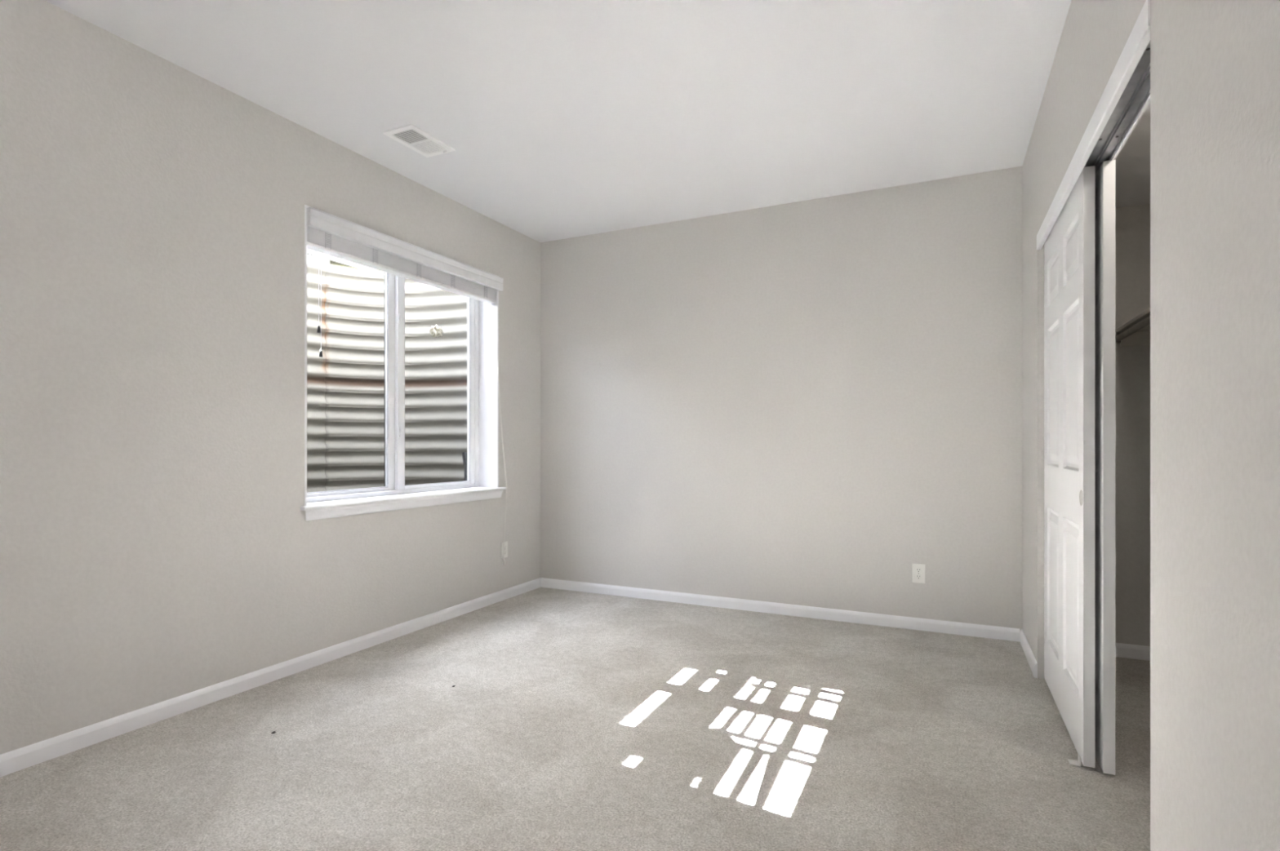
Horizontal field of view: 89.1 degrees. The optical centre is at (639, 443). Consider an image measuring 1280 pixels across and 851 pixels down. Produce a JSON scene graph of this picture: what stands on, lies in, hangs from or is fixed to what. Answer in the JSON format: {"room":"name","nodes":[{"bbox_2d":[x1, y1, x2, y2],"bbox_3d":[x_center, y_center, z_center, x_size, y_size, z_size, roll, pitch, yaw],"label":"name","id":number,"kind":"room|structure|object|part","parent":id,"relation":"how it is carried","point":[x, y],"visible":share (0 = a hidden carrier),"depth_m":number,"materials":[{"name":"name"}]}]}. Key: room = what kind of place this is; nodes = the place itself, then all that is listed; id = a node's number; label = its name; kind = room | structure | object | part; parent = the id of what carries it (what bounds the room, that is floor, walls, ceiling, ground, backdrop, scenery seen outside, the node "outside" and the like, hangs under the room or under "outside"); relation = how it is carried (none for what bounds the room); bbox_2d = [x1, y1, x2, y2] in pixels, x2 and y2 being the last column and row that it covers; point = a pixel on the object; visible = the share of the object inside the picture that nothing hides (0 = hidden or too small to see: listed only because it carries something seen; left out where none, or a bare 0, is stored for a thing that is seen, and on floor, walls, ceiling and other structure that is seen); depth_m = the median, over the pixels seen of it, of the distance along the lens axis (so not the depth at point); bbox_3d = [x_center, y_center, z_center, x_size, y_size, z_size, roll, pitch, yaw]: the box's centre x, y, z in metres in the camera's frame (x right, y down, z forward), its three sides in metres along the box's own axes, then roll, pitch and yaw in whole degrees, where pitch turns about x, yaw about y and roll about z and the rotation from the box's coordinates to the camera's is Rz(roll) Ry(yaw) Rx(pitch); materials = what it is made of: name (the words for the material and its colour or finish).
{"room":"empty bedroom","nodes":[
{"label":"empty bedroom","id":0,"kind":"room"},
{"bbox_2d":[0,0,540,755],"bbox_3d":[-2.371,-0.160,1.953,0.240,2.780,6.920,0,0,26],"label":"wall","id":1,"kind":"structure","parent":0,"point":[157,544],"depth_m":2.65,"materials":[{"name":"beige paint"}]},
{"bbox_2d":[0,577,541,777],"bbox_3d":[-2.231,1.075,1.952,0.013,0.070,6.800,0,0,26],"label":"baseboard","id":2,"kind":"structure","parent":1,"relation":"attached to","point":[17,760],"depth_m":2.80,"materials":[{"name":"white wood"}]},
{"bbox_2d":[300,204,506,520],"bbox_3d":[-1.405,-0.395,3.930,0.268,1.554,1.591,0,0,26],"label":"window","id":3,"kind":"structure","parent":1,"relation":"in","point":[482,317],"depth_m":3.99,"materials":[{"name":"white plastic"}]},
{"bbox_3d":[-1.665,-0.426,3.647,0.030,1.424,0.741,0,0,26],"label":"sash","id":4,"kind":"part","parent":3,"relation":"part of","materials":[{"name":"white plastic"}]},
{"bbox_3d":[-1.500,-0.425,3.961,0.070,1.469,1.516,0,0,26],"label":"frame","id":5,"kind":"part","parent":3,"relation":"part of","materials":[{"name":"white plastic"}]},
{"bbox_3d":[-1.378,0.320,3.902,0.196,0.019,1.494,0,0,26],"label":"sill","id":6,"kind":"part","parent":3,"relation":"part of","materials":[{"name":"white wood"}]},
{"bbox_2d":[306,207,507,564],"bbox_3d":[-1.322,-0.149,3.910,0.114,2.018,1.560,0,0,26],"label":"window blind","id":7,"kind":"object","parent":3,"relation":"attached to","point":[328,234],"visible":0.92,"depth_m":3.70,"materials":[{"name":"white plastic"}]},
{"bbox_3d":[-1.635,-0.788,3.307,0.002,0.388,0.002,0,0,26],"label":"tilt cord","id":8,"kind":"part","parent":7,"relation":"part of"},
{"bbox_3d":[-1.353,-0.990,3.891,0.065,0.018,1.478,0,0,26],"label":"rail","id":9,"kind":"part","parent":7,"relation":"part of","materials":[{"name":"white plastic"}]},
{"bbox_3d":[-0.975,-0.101,4.559,0.024,1.778,0.074,0,0,44],"label":"lift cord","id":10,"kind":"part","parent":7,"relation":"part of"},
{"bbox_3d":[-0.972,-0.086,4.562,0.044,1.808,0.076,0,0,26],"label":"lift cord","id":11,"kind":"part","parent":7,"relation":"part of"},
{"bbox_3d":[-1.331,-0.426,4.272,0.026,1.424,0.703,0,0,26],"label":"sash","id":12,"kind":"part","parent":3,"relation":"part of","materials":[{"name":"white plastic"}]},
{"bbox_2d":[501,541,507,559],"bbox_3d":[-0.962,0.758,4.613,0.009,0.114,0.071,0,0,26],"label":"power outlet","id":13,"kind":"object","parent":1,"relation":"attached to","point":[504,546],"visible":1,"depth_m":4.61,"materials":[{"name":"beige plastic"}]},
{"bbox_2d":[44,0,1071,242],"bbox_3d":[-0.693,-1.650,1.218,3.901,0.200,7.040,0,0,26],"label":"ceiling","id":14,"kind":"structure","parent":0,"point":[561,119],"depth_m":2.81,"materials":[{"name":"paint"}]},
{"bbox_2d":[382,124,454,157],"bbox_3d":[-1.129,-1.541,3.331,0.195,0.018,0.306,0,0,26],"label":"ceiling vent","id":15,"kind":"object","parent":14,"relation":"in","point":[425,144],"visible":1,"depth_m":3.32,"materials":[{"name":"white metal"}]},
{"bbox_2d":[0,587,1150,850],"bbox_3d":[-0.431,1.170,1.093,4.001,0.120,6.800,0,0,26],"label":"floor","id":16,"kind":"structure","parent":0,"point":[571,721],"depth_m":2.34,"materials":[{"name":"beige carpet"}]},
{"bbox_2d":[1067,755,1080,767],"bbox_3d":[1.503,1.095,2.247,0.034,0.030,0.040,0,0,26],"label":"guide","id":17,"kind":"object","parent":16,"relation":"on","point":[1072,762],"visible":1,"depth_m":2.24,"materials":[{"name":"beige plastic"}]},
{"bbox_2d":[540,166,1022,631],"bbox_3d":[0.654,-0.160,4.409,3.581,2.780,0.120,0,0,26],"label":"wall","id":18,"kind":"structure","parent":0,"point":[813,402],"depth_m":4.17,"materials":[{"name":"beige paint"}]},
{"bbox_2d":[540,577,1019,641],"bbox_3d":[0.681,1.075,4.322,3.198,0.070,0.013,0,0,26],"label":"baseboard","id":19,"kind":"structure","parent":18,"relation":"attached to","point":[856,617],"depth_m":4.16,"materials":[{"name":"white wood"}]},
{"bbox_2d":[911,563,924,583],"bbox_3d":[1.655,0.774,3.859,0.071,0.114,0.009,0,0,26],"label":"power outlet","id":20,"kind":"object","parent":18,"relation":"attached to","point":[917,570],"visible":1,"depth_m":3.86,"materials":[{"name":"beige plastic"}]},
{"bbox_2d":[915,568,921,573],"bbox_3d":[1.654,0.754,3.856,0.034,0.027,0.002,0,0,26],"label":"receptacle","id":21,"kind":"object","parent":20,"relation":"attached to","point":[917,570],"depth_m":3.86,"materials":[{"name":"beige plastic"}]},
{"bbox_2d":[915,574,921,579],"bbox_3d":[1.654,0.793,3.856,0.034,0.027,0.002,0,0,26],"label":"receptacle","id":22,"kind":"object","parent":20,"relation":"attached to","point":[917,576],"depth_m":3.85,"materials":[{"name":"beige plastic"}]},
{"bbox_2d":[1115,204,1150,646],"bbox_3d":[1.841,-0.048,1.851,0.771,2.555,3.524,0,0,26],"label":"wall","id":23,"kind":"structure","parent":0,"point":[1132,224],"depth_m":3.35,"materials":[{"name":"beige paint"}]},
{"bbox_2d":[1115,307,1150,346],"bbox_3d":[1.924,-0.546,1.813,0.341,0.089,3.313,0,0,25],"label":"closet shelf","id":24,"kind":"object","parent":23,"relation":"attached to","point":[1135,332],"visible":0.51,"depth_m":3.28,"materials":[{"name":"wood"}]},
{"bbox_2d":[1115,333,1120,343],"bbox_3d":[2.485,-0.545,3.372,0.052,0.052,0.011,0,0,25],"label":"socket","id":25,"kind":"object","parent":24,"relation":"attached to","point":[1117,341],"depth_m":3.37,"materials":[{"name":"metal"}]},
{"bbox_3d":[1.792,-0.545,1.873,0.032,0.032,3.309,0,0,25],"label":"rod","id":26,"kind":"part","parent":24,"relation":"part of","materials":[{"name":"metal"}]},
{"bbox_2d":[1115,643,1150,661],"bbox_3d":[2.488,1.075,3.371,0.625,0.070,0.013,0,0,25],"label":"baseboard","id":27,"kind":"structure","parent":23,"relation":"attached to","point":[1122,651],"depth_m":3.34,"materials":[{"name":"white wood"}]},
{"bbox_2d":[1115,102,1150,208],"bbox_3d":[1.841,-1.275,1.851,0.771,0.100,3.524,0,0,26],"label":"ceiling","id":28,"kind":"structure","parent":0,"point":[1132,162],"depth_m":2.90,"materials":[{"name":"paint"}]},
{"bbox_2d":[1022,0,1279,850],"bbox_3d":[0.744,-0.160,0.477,0.115,2.780,6.900,0,0,25],"label":"wall","id":29,"kind":"structure","parent":0,"point":[1215,64],"depth_m":1.16,"materials":[{"name":"beige paint"}]},
{"bbox_2d":[1019,629,1037,678],"bbox_3d":[2.001,1.075,3.352,0.013,0.070,0.623,0,0,25],"label":"baseboard","id":30,"kind":"structure","parent":29,"relation":"attached to","point":[1031,660],"depth_m":3.29,"materials":[{"name":"white wood"}]},
{"bbox_2d":[1036,0,1150,249],"bbox_3d":[1.501,-0.949,2.242,0.018,0.074,1.812,0,0,25],"label":"trim","id":31,"kind":"structure","parent":29,"relation":"attached to","point":[1139,38],"depth_m":1.82,"materials":[{"name":"white wood"}]},
{"bbox_2d":[1094,160,1115,775],"bbox_3d":[1.746,0.075,2.567,0.034,2.042,0.915,0,0,25],"label":"closet door","id":32,"kind":"structure","parent":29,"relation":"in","point":[1104,178],"depth_m":2.16,"materials":[{"name":"white paint"}]},
{"bbox_2d":[1084,40,1150,175],"bbox_3d":[1.556,-0.949,2.216,0.099,0.022,1.809,0,0,25],"label":"door track","id":33,"kind":"object","parent":29,"relation":"attached to","point":[1135,99],"visible":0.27,"depth_m":1.89,"materials":[{"name":"metal"}]},
{"bbox_2d":[1044,165,1094,768],"bbox_3d":[1.711,0.075,2.614,0.034,2.042,0.915,0,0,25],"label":"closet door","id":34,"kind":"structure","parent":33,"relation":"hanging from","point":[1069,245],"depth_m":2.42,"materials":[{"name":"white paint"}]},
{"bbox_3d":[1.521,0.189,2.240,0.002,0.055,0.055,0,0,25],"label":"finger pull","id":35,"kind":"part","parent":34,"relation":"part of","materials":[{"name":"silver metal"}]},
{"bbox_3d":[-1.532,-0.170,4.001,0.011,2.760,2.700,0,0,26],"label":"wall","id":36,"kind":"structure","parent":0,"visible":0},
{"bbox_2d":[306,254,470,502],"bbox_3d":[-2.121,-0.254,4.261,1.300,2.328,2.200,0,0,26],"label":"window well","id":37,"kind":"object","parent":36,"relation":"attached to","point":[345,386],"visible":0.25,"depth_m":5.13,"materials":[{"name":"metal"}]},
{"bbox_3d":[-2.539,-0.303,3.940,0.722,2.230,2.060,0,0,-11],"label":"well panel","id":38,"kind":"part","parent":37,"relation":"part of","materials":[{"name":"metal"}]},
{"bbox_2d":[428,324,443,337],"bbox_3d":[-1.522,-0.836,4.832,0.074,0.102,0.127,0,0,26],"label":"leaf wad","id":39,"kind":"object","parent":37,"relation":"attached to","point":[435,331],"visible":1,"depth_m":4.81,"materials":[{"name":"white"}]},
{"bbox_2d":[462,452,466,480],"bbox_3d":[-1.247,0.415,4.644,0.024,0.700,0.049,0,0,26],"label":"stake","id":40,"kind":"object","parent":37,"relation":"in","point":[464,454],"visible":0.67,"depth_m":4.63,"materials":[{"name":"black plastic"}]},
{"label":"outside","id":41,"kind":"structure","parent":0,"visible":0},
{"bbox_2d":[329,263,382,271],"bbox_3d":[-7.851,-1.340,6.999,14.000,0.100,28.000,0,0,26],"label":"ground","id":42,"kind":"structure","parent":41,"point":[335,265],"depth_m":5.15,"materials":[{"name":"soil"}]},
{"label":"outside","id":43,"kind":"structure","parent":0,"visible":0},
{"bbox_2d":[306,248,376,270],"bbox_3d":[-3.199,-1.496,4.909,1.195,0.108,3.100,0,0,26],"label":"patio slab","id":44,"kind":"object","parent":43,"point":[333,260],"depth_m":5.20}
]}

